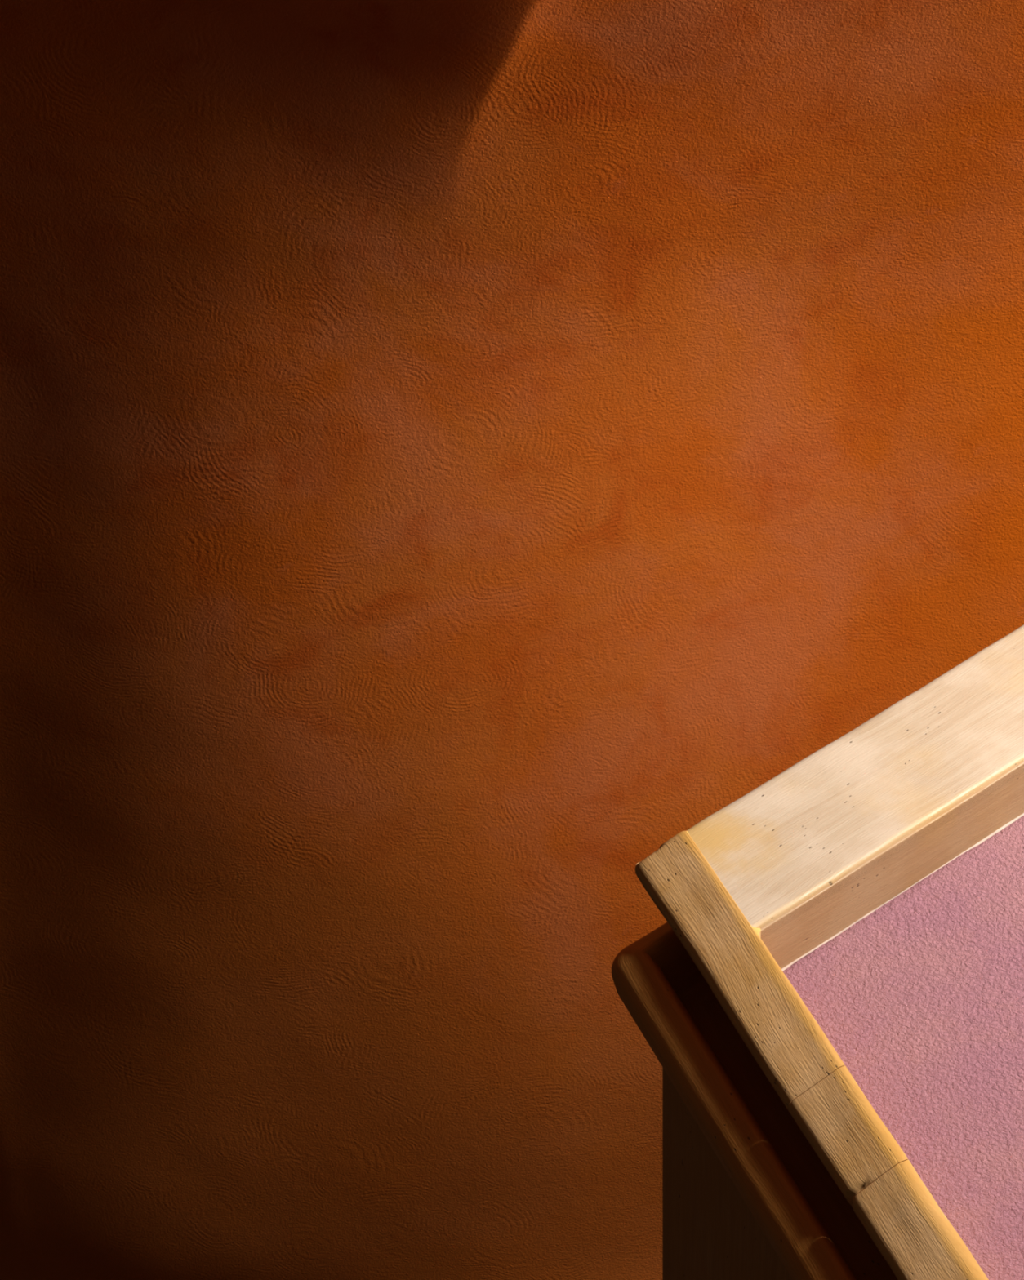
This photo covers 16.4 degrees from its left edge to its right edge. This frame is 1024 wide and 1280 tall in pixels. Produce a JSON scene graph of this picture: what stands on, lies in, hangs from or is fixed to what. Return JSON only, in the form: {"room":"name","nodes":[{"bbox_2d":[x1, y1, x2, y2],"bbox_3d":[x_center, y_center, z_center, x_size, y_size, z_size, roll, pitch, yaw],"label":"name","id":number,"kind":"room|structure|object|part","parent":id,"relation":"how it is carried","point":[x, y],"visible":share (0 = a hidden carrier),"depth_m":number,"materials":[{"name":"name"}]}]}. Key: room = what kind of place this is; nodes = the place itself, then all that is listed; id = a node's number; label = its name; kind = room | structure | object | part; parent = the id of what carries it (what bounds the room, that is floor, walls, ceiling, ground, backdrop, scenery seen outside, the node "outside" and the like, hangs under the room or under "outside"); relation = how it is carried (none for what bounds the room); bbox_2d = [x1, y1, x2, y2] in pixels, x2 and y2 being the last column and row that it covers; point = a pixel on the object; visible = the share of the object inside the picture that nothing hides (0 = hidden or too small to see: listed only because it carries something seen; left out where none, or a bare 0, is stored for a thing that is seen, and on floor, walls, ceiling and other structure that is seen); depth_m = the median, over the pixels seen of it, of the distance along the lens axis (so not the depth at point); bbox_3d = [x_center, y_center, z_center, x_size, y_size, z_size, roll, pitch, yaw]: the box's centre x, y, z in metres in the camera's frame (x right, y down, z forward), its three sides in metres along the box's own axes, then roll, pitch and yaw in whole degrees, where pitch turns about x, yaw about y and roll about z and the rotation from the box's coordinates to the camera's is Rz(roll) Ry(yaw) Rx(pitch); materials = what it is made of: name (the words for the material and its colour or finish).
{"room":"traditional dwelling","nodes":[
{"label":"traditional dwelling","id":0,"kind":"room"},
{"bbox_2d":[0,0,1023,1279],"bbox_3d":[-0.646,-1.903,5.438,6.357,6.040,3.063,11,42,16],"label":"wall","id":1,"kind":"structure","parent":0,"point":[456,457],"depth_m":5.11,"materials":[{"name":"orange paint"}]},
{"bbox_3d":[0.042,2.542,4.891,5.800,0.100,7.700,-2,40,0],"label":"floor","id":2,"kind":"structure","parent":0,"visible":0},
{"bbox_2d":[611,624,1023,1279],"bbox_3d":[0.900,1.332,4.429,1.204,2.301,1.853,-16,42,-16],"label":"cabinet","id":3,"kind":"object","parent":2,"relation":"on","point":[828,999],"visible":1,"depth_m":3.92,"materials":[{"name":"brown wood"}]},
{"bbox_3d":[0.455,1.634,4.210,0.030,2.144,1.282,-16,42,-16],"label":"panel","id":4,"kind":"part","parent":3,"relation":"part of","materials":[{"name":"brown wood"}]},
{"bbox_3d":[0.487,0.523,3.801,0.813,0.082,1.908,4,40,7],"label":"ledge rail","id":5,"kind":"part","parent":3,"relation":"part of","materials":[{"name":"brown wood"}]},
{"bbox_3d":[0.613,0.099,4.223,1.050,0.131,0.176,-29,47,-29],"label":"broad rail","id":6,"kind":"part","parent":3,"relation":"part of","materials":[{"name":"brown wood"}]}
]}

